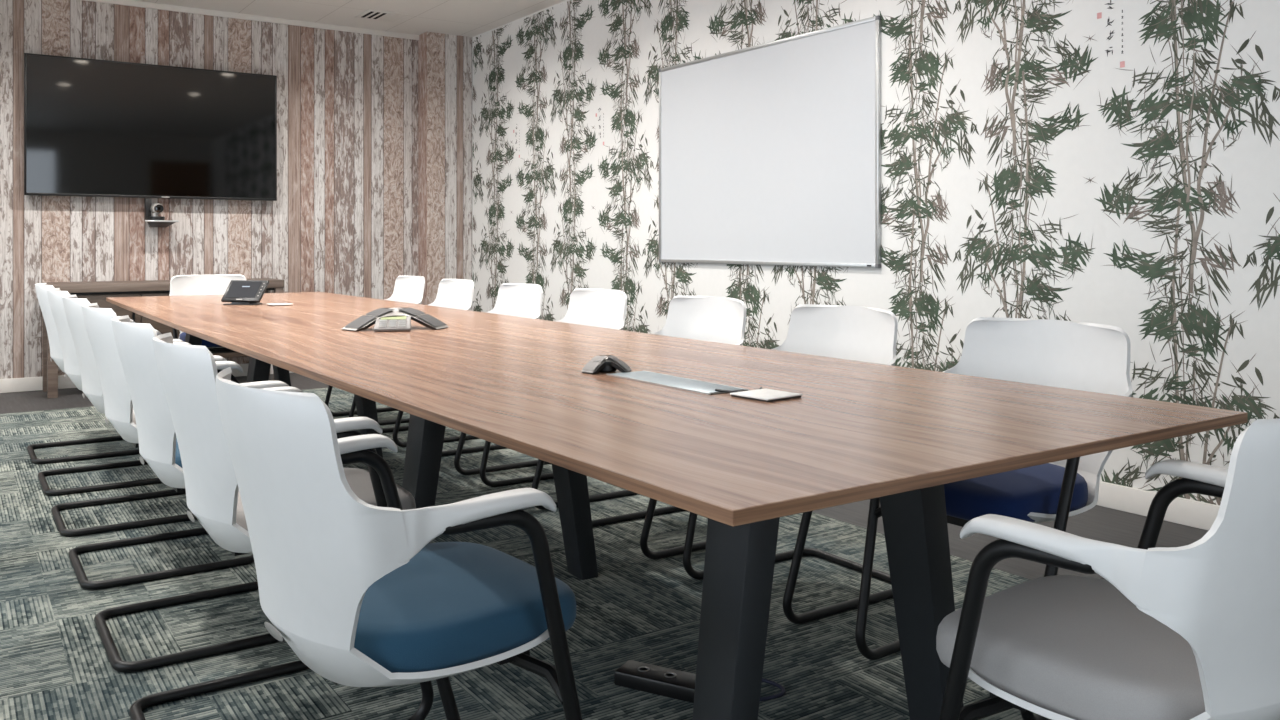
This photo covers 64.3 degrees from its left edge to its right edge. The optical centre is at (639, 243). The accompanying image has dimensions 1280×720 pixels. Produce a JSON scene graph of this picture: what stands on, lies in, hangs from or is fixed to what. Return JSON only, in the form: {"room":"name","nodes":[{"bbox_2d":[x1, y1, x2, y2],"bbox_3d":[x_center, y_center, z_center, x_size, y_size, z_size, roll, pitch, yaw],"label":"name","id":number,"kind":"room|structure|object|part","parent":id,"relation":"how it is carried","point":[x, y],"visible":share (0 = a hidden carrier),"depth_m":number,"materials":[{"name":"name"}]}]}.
{"room":"conference room","nodes":[
{"label":"conference room","id":0,"kind":"room"},
{"bbox_2d":[0,0,417,378],"bbox_3d":[-3.887,-0.384,7.685,5.827,3.067,0.200,0,0,-34],"label":"wall","id":1,"kind":"structure","parent":0,"point":[343,219],"depth_m":8.06,"materials":[{"name":"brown wood"}]},
{"bbox_2d":[0,363,293,392],"bbox_3d":[-4.000,1.002,7.477,5.005,0.097,0.016,0,0,-34],"label":"baseboard","id":2,"kind":"structure","parent":1,"relation":"attached to","point":[29,383],"depth_m":7.25,"materials":[{"name":"white paint"}]},
{"bbox_2d":[24,53,276,200],"bbox_3d":[-3.636,-0.840,7.671,1.724,0.997,0.106,0,0,-34],"label":"television","id":3,"kind":"object","parent":1,"relation":"attached to","point":[93,127],"visible":1,"depth_m":7.59,"materials":[{"name":"black plastic"}]},
{"bbox_2d":[145,220,178,226],"bbox_3d":[-3.605,-0.147,7.641,0.229,0.050,0.190,0,0,-34],"label":"shelf","id":4,"kind":"object","parent":1,"relation":"attached to","point":[151,223],"visible":1,"depth_m":7.59,"materials":[{"name":"metal"}]},
{"bbox_2d":[144,198,164,219],"bbox_3d":[-3.627,-0.255,7.615,0.133,0.165,0.118,0,0,-34],"label":"video camera","id":5,"kind":"object","parent":4,"relation":"on","point":[156,208],"visible":0.91,"depth_m":7.59,"materials":[{"name":"black plastic"}]},
{"bbox_3d":[-3.605,-0.166,7.641,0.229,0.012,0.190,0,0,-34],"label":"shelf plate","id":6,"kind":"part","parent":4,"relation":"part of","materials":[{"name":"metal"}]},
{"bbox_2d":[83,0,418,39],"bbox_3d":[-3.999,-1.796,7.476,5.005,0.042,0.020,0,0,-34],"label":"trim","id":7,"kind":"structure","parent":1,"relation":"attached to","point":[118,2],"depth_m":8.10,"materials":[{"name":"white paint"}]},
{"bbox_2d":[134,0,565,36],"bbox_3d":[-0.836,-1.867,3.206,5.827,0.100,11.040,0,0,-34],"label":"ceiling","id":8,"kind":"structure","parent":0,"point":[468,18],"depth_m":7.94,"materials":[{"name":"paint"}]},
{"bbox_2d":[355,9,407,21],"bbox_3d":[-2.061,-1.812,8.106,0.320,0.010,0.320,0,0,-34],"label":"ceiling vent","id":9,"kind":"object","parent":8,"relation":"in","point":[371,14],"visible":1,"depth_m":8.08,"materials":[{"name":"grey metal"}]},
{"bbox_2d":[418,32,471,310],"bbox_3d":[-1.707,-0.384,8.931,0.422,2.867,0.195,0,0,-34],"label":"column","id":10,"kind":"structure","parent":0,"point":[444,60],"depth_m":8.84,"materials":[{"name":"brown wood"}]},
{"bbox_2d":[0,373,1207,579],"bbox_3d":[-0.836,1.110,3.206,5.827,0.120,11.040,0,0,-34],"label":"baseboard","id":11,"kind":"structure","parent":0,"point":[1099,523],"depth_m":3.82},
{"bbox_2d":[42,278,283,397],"bbox_3d":[-3.493,0.664,7.518,1.570,0.772,0.470,0,0,-34],"label":"sideboard","id":12,"kind":"object","parent":11,"relation":"on","point":[97,292],"visible":0.3,"depth_m":7.19,"materials":[{"name":"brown wood"}]},
{"bbox_3d":[-4.221,0.694,7.255,0.060,0.712,0.065,0,0,-34],"label":"leg","id":13,"kind":"part","parent":12,"relation":"part of","materials":[{"name":"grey wood"}]},
{"bbox_3d":[-4.002,0.694,6.933,0.060,0.712,0.065,0,0,-34],"label":"leg","id":14,"kind":"part","parent":12,"relation":"part of","materials":[{"name":"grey wood"}]},
{"bbox_3d":[-3.731,0.604,7.117,0.429,0.483,0.020,0,0,-34],"label":"door","id":15,"kind":"part","parent":12,"relation":"part of","materials":[{"name":"brown wood"}]},
{"bbox_3d":[-3.369,0.604,7.363,0.429,0.483,0.020,0,0,-34],"label":"door","id":16,"kind":"part","parent":12,"relation":"part of","materials":[{"name":"brown wood"}]},
{"bbox_3d":[-3.006,0.604,7.610,0.429,0.483,0.020,0,0,-34],"label":"door","id":17,"kind":"part","parent":12,"relation":"part of","materials":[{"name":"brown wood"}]},
{"bbox_3d":[-2.762,0.694,7.777,0.060,0.712,0.065,0,0,-34],"label":"leg","id":18,"kind":"part","parent":12,"relation":"part of","materials":[{"name":"wood"}]},
{"bbox_2d":[0,387,1035,719],"bbox_3d":[-0.963,1.048,2.487,4.367,0.004,9.555,0,0,-34],"label":"floor","id":19,"kind":"structure","parent":11,"relation":"on","point":[55,664],"depth_m":2.86,"materials":[{"name":"grey carpet"}]},
{"bbox_2d":[27,283,139,463],"bbox_3d":[-2.765,0.622,5.134,0.542,0.848,0.580,0,0,-34],"label":"chair","id":20,"kind":"object","parent":19,"relation":"on","point":[56,354],"visible":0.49,"depth_m":4.95,"materials":[{"name":"white plastic"}]},
{"bbox_3d":[-2.765,0.710,5.134,0.541,0.671,0.554,0,0,-34],"label":"frame","id":21,"kind":"part","parent":20,"relation":"part of","materials":[{"name":"black metal"}]},
{"bbox_2d":[38,288,162,495],"bbox_3d":[-2.354,0.622,4.531,0.542,0.848,0.580,0,0,-34],"label":"chair","id":22,"kind":"object","parent":19,"relation":"on","point":[71,364],"visible":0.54,"depth_m":4.34,"materials":[{"name":"white plastic"}]},
{"bbox_3d":[-2.355,0.710,4.530,0.541,0.671,0.554,0,0,-34],"label":"frame","id":23,"kind":"part","parent":22,"relation":"part of","materials":[{"name":"black metal"}]},
{"bbox_2d":[51,295,196,536],"bbox_3d":[-1.954,0.622,3.944,0.542,0.848,0.580,0,0,-34],"label":"chair","id":24,"kind":"object","parent":19,"relation":"on","point":[91,383],"visible":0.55,"depth_m":3.75,"materials":[{"name":"white plastic"}]},
{"bbox_3d":[-1.955,0.710,3.944,0.541,0.671,0.554,0,0,-34],"label":"frame","id":25,"kind":"part","parent":24,"relation":"part of","materials":[{"name":"black metal"}]},
{"bbox_2d":[68,303,253,589],"bbox_3d":[-1.575,0.622,3.387,0.542,0.848,0.580,0,0,-34],"label":"chair","id":26,"kind":"object","parent":19,"relation":"on","point":[119,411],"visible":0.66,"depth_m":3.19,"materials":[{"name":"white plastic"}]},
{"bbox_3d":[-1.576,0.710,3.387,0.541,0.671,0.554,0,0,-34],"label":"frame","id":27,"kind":"part","parent":26,"relation":"part of","materials":[{"name":"black metal"}]},
{"bbox_3d":[-1.710,0.391,3.618,0.235,0.073,0.045,0,0,-34],"label":"armrest","id":28,"kind":"part","parent":26,"relation":"part of","materials":[{"name":"white plastic"}]},
{"bbox_3d":[-1.410,0.391,3.176,0.235,0.073,0.045,0,0,-34],"label":"armrest","id":29,"kind":"part","parent":26,"relation":"part of","materials":[{"name":"white plastic"}]},
{"bbox_2d":[94,315,288,672],"bbox_3d":[-1.172,0.622,2.795,0.542,0.848,0.580,0,0,-34],"label":"chair","id":30,"kind":"object","parent":19,"relation":"on","point":[158,444],"visible":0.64,"depth_m":2.60,"materials":[{"name":"white plastic"}]},
{"bbox_3d":[-1.308,0.391,3.026,0.235,0.073,0.045,0,0,-34],"label":"armrest","id":31,"kind":"part","parent":30,"relation":"part of","materials":[{"name":"white plastic"}]},
{"bbox_3d":[-1.007,0.391,2.584,0.235,0.073,0.045,0,0,-34],"label":"armrest","id":32,"kind":"part","parent":30,"relation":"part of","materials":[{"name":"white plastic"}]},
{"bbox_2d":[169,274,245,353],"bbox_3d":[-2.650,0.622,6.351,0.580,0.848,0.542,0,0,-34],"label":"chair","id":33,"kind":"object","parent":19,"relation":"on","point":[205,284],"visible":0.18,"depth_m":6.48,"materials":[{"name":"white plastic"}]},
{"bbox_3d":[-2.650,0.710,6.352,0.554,0.671,0.541,0,0,-34],"label":"frame","id":34,"kind":"part","parent":33,"relation":"part of","materials":[{"name":"black metal"}]},
{"bbox_2d":[129,332,433,719],"bbox_3d":[-0.799,0.622,2.244,0.542,0.848,0.580,0,0,-34],"label":"chair","id":35,"kind":"object","parent":19,"relation":"on","point":[187,373],"visible":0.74,"depth_m":2.06,"materials":[{"name":"white plastic"}]},
{"bbox_3d":[-0.935,0.391,2.475,0.235,0.073,0.045,0,0,-34],"label":"armrest","id":36,"kind":"part","parent":35,"relation":"part of","materials":[{"name":"white plastic"}]},
{"bbox_3d":[-0.634,0.391,2.034,0.235,0.073,0.045,0,0,-34],"label":"armrest","id":37,"kind":"part","parent":35,"relation":"part of","materials":[{"name":"white plastic"}]},
{"bbox_2d":[325,276,424,424],"bbox_3d":[-1.547,0.622,6.085,0.542,0.848,0.580,0,0,-34],"label":"chair","id":38,"kind":"object","parent":19,"relation":"on","point":[408,289],"visible":0.38,"depth_m":6.24,"materials":[{"name":"white plastic"}]},
{"bbox_3d":[-1.547,0.710,6.085,0.541,0.671,0.554,0,0,-34],"label":"frame","id":39,"kind":"part","parent":38,"relation":"part of","materials":[{"name":"black metal"}]},
{"bbox_2d":[216,367,581,719],"bbox_3d":[-0.403,0.622,1.619,0.542,0.848,0.580,0,0,-38],"label":"chair","id":40,"kind":"object","parent":19,"relation":"on","point":[359,591],"visible":1,"depth_m":1.45,"materials":[{"name":"white plastic"}]},
{"bbox_3d":[-0.555,0.391,1.839,0.234,0.073,0.045,0,0,-38],"label":"armrest","id":41,"kind":"part","parent":40,"relation":"part of","materials":[{"name":"white plastic"}]},
{"bbox_3d":[-0.404,0.710,1.618,0.541,0.671,0.554,0,0,-38],"label":"frame","id":42,"kind":"part","parent":40,"relation":"part of","materials":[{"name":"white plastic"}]},
{"bbox_3d":[-0.224,0.391,1.420,0.234,0.073,0.045,0,0,-38],"label":"armrest","id":43,"kind":"part","parent":40,"relation":"part of","materials":[{"name":"white plastic"}]},
{"bbox_2d":[382,279,478,446],"bbox_3d":[-1.164,0.622,5.523,0.542,0.848,0.580,0,0,-34],"label":"chair","id":44,"kind":"object","parent":19,"relation":"on","point":[452,293],"visible":0.33,"depth_m":5.67,"materials":[{"name":"white plastic"}]},
{"bbox_3d":[-1.164,0.710,5.523,0.541,0.671,0.554,0,0,-34],"label":"frame","id":45,"kind":"part","parent":44,"relation":"part of","materials":[{"name":"black metal"}]},
{"bbox_2d":[442,283,550,474],"bbox_3d":[-0.737,0.622,4.894,0.542,0.848,0.580,0,0,-34],"label":"chair","id":46,"kind":"object","parent":19,"relation":"on","point":[513,299],"visible":0.29,"depth_m":5.03,"materials":[{"name":"white plastic"}]},
{"bbox_3d":[-0.736,0.710,4.895,0.541,0.671,0.554,0,0,-34],"label":"frame","id":47,"kind":"part","parent":46,"relation":"part of","materials":[{"name":"black metal"}]},
{"bbox_2d":[480,288,636,509],"bbox_3d":[-0.331,0.622,4.299,0.542,0.848,0.580,0,0,-34],"label":"chair","id":48,"kind":"object","parent":19,"relation":"on","point":[604,308],"visible":0.34,"depth_m":4.41,"materials":[{"name":"white plastic"}]},
{"bbox_3d":[-0.331,0.710,4.300,0.541,0.671,0.554,0,0,-34],"label":"frame","id":49,"kind":"part","parent":48,"relation":"part of","materials":[{"name":"black metal"}]},
{"bbox_2d":[614,660,695,702],"bbox_3d":[0.071,1.028,2.383,0.260,0.037,0.080,0,0,28],"label":"power strip","id":50,"kind":"object","parent":19,"relation":"on","point":[663,681],"visible":0.59,"depth_m":2.38,"materials":[{"name":"black plastic"}]},
{"bbox_2d":[637,666,649,671],"bbox_3d":[0.009,1.010,2.416,0.030,0.003,0.030,0,0,28],"label":"socket","id":51,"kind":"object","parent":50,"relation":"attached to","point":[639,668],"depth_m":2.42,"materials":[{"name":"black plastic"}]},
{"bbox_2d":[664,672,676,677],"bbox_3d":[0.071,1.010,2.383,0.030,0.003,0.030,0,0,28],"label":"socket","id":52,"kind":"object","parent":50,"relation":"attached to","point":[666,674],"depth_m":2.38,"materials":[{"name":"black plastic"}]},
{"bbox_2d":[592,295,745,559],"bbox_3d":[0.097,0.622,3.671,0.542,0.848,0.580,0,0,-34],"label":"chair","id":53,"kind":"object","parent":19,"relation":"on","point":[704,318],"visible":0.3,"depth_m":3.80,"materials":[{"name":"white plastic"}]},
{"bbox_3d":[0.097,0.710,3.672,0.541,0.671,0.554,0,0,-34],"label":"frame","id":54,"kind":"part","parent":53,"relation":"part of","materials":[{"name":"black metal"}]},
{"bbox_2d":[106,292,1246,719],"bbox_3d":[-0.972,0.678,3.851,1.273,0.736,5.628,0,0,-34],"label":"conference table","id":55,"kind":"object","parent":19,"relation":"on","point":[857,431],"visible":0.76,"depth_m":1.96,"materials":[{"name":"brown wood"}]},
{"bbox_3d":[-2.512,0.691,5.681,0.165,0.711,0.120,0,0,-34],"label":"leg","id":56,"kind":"part","parent":55,"relation":"part of","materials":[{"name":"metal"}]},
{"bbox_2d":[221,280,268,304],"bbox_3d":[-2.006,0.249,5.171,0.210,0.121,0.120,0,0,11],"label":"panel","id":57,"kind":"object","parent":55,"relation":"on","point":[238,292],"visible":1,"depth_m":5.16,"materials":[{"name":"black plastic"}]},
{"bbox_3d":[-1.696,0.691,4.483,0.165,0.711,0.120,0,0,-34],"label":"leg","id":58,"kind":"part","parent":55,"relation":"part of","materials":[{"name":"metal"}]},
{"bbox_2d":[267,303,292,305],"bbox_3d":[-1.807,0.306,5.109,0.104,0.007,0.094,0,0,-37],"label":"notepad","id":59,"kind":"object","parent":55,"relation":"on","point":[274,304],"visible":1,"depth_m":5.08,"materials":[{"name":"white paper"}]},
{"bbox_3d":[-2.111,0.691,5.954,0.165,0.711,0.120,0,0,-34],"label":"leg","id":60,"kind":"part","parent":55,"relation":"part of","materials":[{"name":"metal"}]},
{"bbox_3d":[-1.295,0.691,4.756,0.165,0.711,0.120,0,0,-34],"label":"leg","id":61,"kind":"part","parent":55,"relation":"part of","materials":[{"name":"metal"}]},
{"bbox_2d":[341,307,448,331],"bbox_3d":[-0.873,0.273,3.737,0.334,0.074,0.384,0,0,16],"label":"phone","id":62,"kind":"object","parent":55,"relation":"on","point":[384,319],"visible":1,"depth_m":3.65,"materials":[{"name":"black plastic"}]},
{"bbox_2d":[345,308,393,327],"bbox_3d":[-0.973,0.269,3.668,0.096,0.061,0.152,0,0,45],"label":"speaker grille","id":63,"kind":"object","parent":62,"relation":"attached to","point":[371,318],"depth_m":3.64,"materials":[{"name":"grey plastic"}]},
{"bbox_2d":[399,308,446,326],"bbox_3d":[-0.795,0.269,3.717,0.152,0.061,0.096,0,0,15],"label":"speaker grille","id":64,"kind":"object","parent":62,"relation":"attached to","point":[406,315],"depth_m":3.68,"materials":[{"name":"grey plastic"}]},
{"bbox_3d":[-0.632,0.691,2.921,0.165,0.711,0.120,0,0,-34],"label":"leg","id":65,"kind":"part","parent":55,"relation":"part of","materials":[{"name":"metal"}]},
{"bbox_3d":[-0.231,0.691,3.194,0.165,0.711,0.120,0,0,-34],"label":"leg","id":66,"kind":"part","parent":55,"relation":"part of","materials":[{"name":"metal"}]},
{"bbox_2d":[581,355,631,373],"bbox_3d":[-0.089,0.291,2.466,0.121,0.038,0.124,0,0,-34],"label":"pod","id":67,"kind":"object","parent":55,"relation":"on","point":[604,363],"visible":1,"depth_m":2.44,"materials":[{"name":"black plastic"}]},
{"bbox_2d":[582,356,606,370],"bbox_3d":[-0.108,0.287,2.440,0.040,0.030,0.049,0,0,44],"label":"speaker grille","id":68,"kind":"object","parent":67,"relation":"attached to","point":[597,363],"depth_m":2.43,"materials":[{"name":"grey plastic"}]},
{"bbox_2d":[608,355,629,369],"bbox_3d":[-0.051,0.287,2.457,0.049,0.030,0.040,0,0,14],"label":"speaker grille","id":69,"kind":"object","parent":67,"relation":"attached to","point":[614,363],"depth_m":2.44,"materials":[{"name":"grey plastic"}]},
{"bbox_2d":[606,370,748,394],"bbox_3d":[0.075,0.310,2.273,0.107,0.005,0.393,0,0,-34],"label":"flap","id":70,"kind":"object","parent":55,"relation":"attached to","point":[692,385],"visible":0.97,"depth_m":2.25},
{"bbox_3d":[0.156,0.691,1.764,0.165,0.711,0.120,0,0,-34],"label":"leg","id":71,"kind":"part","parent":55,"relation":"part of","materials":[{"name":"metal"}]},
{"bbox_2d":[715,387,761,392],"bbox_3d":[0.217,0.306,2.116,0.110,0.007,0.056,0,0,-21],"label":"cable","id":72,"kind":"object","parent":55,"relation":"on","point":[719,390],"visible":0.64,"depth_m":2.10,"materials":[{"name":"black plastic"}]},
{"bbox_2d":[730,388,802,401],"bbox_3d":[0.255,0.306,2.056,0.104,0.007,0.104,0,0,-40],"label":"notepad","id":73,"kind":"object","parent":55,"relation":"on","point":[765,395],"visible":1,"depth_m":2.04,"materials":[{"name":"white paper"}]},
{"bbox_3d":[0.557,0.691,2.037,0.165,0.711,0.120,0,0,-34],"label":"leg","id":74,"kind":"part","parent":55,"relation":"part of","materials":[{"name":"metal"}]},
{"bbox_2d":[760,678,785,700],"bbox_3d":[0.269,1.037,2.358,0.113,0.020,0.167,0,0,32],"label":"power cable","id":75,"kind":"object","parent":19,"relation":"on","point":[773,683],"visible":0.55,"depth_m":2.35,"materials":[{"name":"black rubber"}]},
{"bbox_2d":[683,304,897,623],"bbox_3d":[0.485,0.622,3.101,0.542,0.848,0.580,0,0,-34],"label":"chair","id":76,"kind":"object","parent":19,"relation":"on","point":[857,333],"visible":0.35,"depth_m":3.18,"materials":[{"name":"white plastic"}]},
{"bbox_3d":[0.485,0.710,3.101,0.541,0.671,0.554,0,0,-34],"label":"frame","id":77,"kind":"part","parent":76,"relation":"part of","materials":[{"name":"black metal"}]},
{"bbox_2d":[855,317,1132,719],"bbox_3d":[0.890,0.622,2.506,0.542,0.848,0.580,0,0,-37],"label":"chair","id":78,"kind":"object","parent":19,"relation":"on","point":[1092,357],"visible":0.39,"depth_m":2.52,"materials":[{"name":"white plastic"}]},
{"bbox_3d":[0.891,0.710,2.506,0.541,0.671,0.554,0,0,-37],"label":"frame","id":79,"kind":"part","parent":78,"relation":"part of","materials":[{"name":"black metal"}]},
{"bbox_2d":[936,419,1279,719],"bbox_3d":[0.727,0.622,1.419,0.580,0.848,0.542,0,0,-39],"label":"chair","id":80,"kind":"object","parent":19,"relation":"on","point":[1192,631],"visible":1,"depth_m":1.27,"materials":[{"name":"white plastic"}]},
{"bbox_3d":[0.509,0.391,1.264,0.045,0.073,0.234,0,0,-39],"label":"armrest","id":81,"kind":"part","parent":80,"relation":"part of","materials":[{"name":"white plastic"}]},
{"bbox_3d":[0.728,0.710,1.419,0.554,0.671,0.541,0,0,-39],"label":"frame","id":82,"kind":"part","parent":80,"relation":"part of","materials":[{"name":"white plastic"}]},
{"bbox_3d":[0.922,0.391,1.603,0.045,0.073,0.234,0,0,-39],"label":"armrest","id":83,"kind":"part","parent":80,"relation":"part of","materials":[{"name":"white plastic"}]},
{"bbox_2d":[472,0,1279,505],"bbox_3d":[1.443,-0.384,4.856,0.201,3.067,11.202,0,0,-34],"label":"wall","id":84,"kind":"structure","parent":0,"point":[1116,163],"depth_m":4.54,"materials":[{"name":"white paper"}]},
{"bbox_2d":[659,15,880,267],"bbox_3d":[0.657,-0.503,5.811,0.023,1.250,1.880,0,0,-34],"label":"whiteboard","id":85,"kind":"object","parent":84,"relation":"attached to","point":[770,152],"visible":1,"depth_m":5.66,"materials":[{"name":"metal"}]},
{"bbox_3d":[0.135,-0.503,6.579,0.022,1.208,0.020,0,0,-34],"label":"frame","id":86,"kind":"part","parent":85,"relation":"part of","materials":[{"name":"metal"}]},
{"bbox_3d":[0.658,0.111,5.811,0.022,0.020,1.838,0,0,-34],"label":"frame rail","id":87,"kind":"part","parent":85,"relation":"part of","materials":[{"name":"metal"}]},
{"bbox_3d":[0.658,-1.117,5.811,0.022,0.020,1.838,0,0,-34],"label":"frame rail","id":88,"kind":"part","parent":85,"relation":"part of","materials":[{"name":"metal"}]},
{"bbox_3d":[1.181,-0.503,5.044,0.022,1.208,0.020,0,0,-34],"label":"frame","id":89,"kind":"part","parent":85,"relation":"part of","materials":[{"name":"metal"}]},
{"bbox_2d":[1096,481,1219,530],"bbox_3d":[1.455,1.002,4.648,0.016,0.097,10.445,0,0,-34],"label":"baseboard","id":90,"kind":"structure","parent":84,"relation":"attached to","point":[1201,515],"depth_m":3.90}
]}

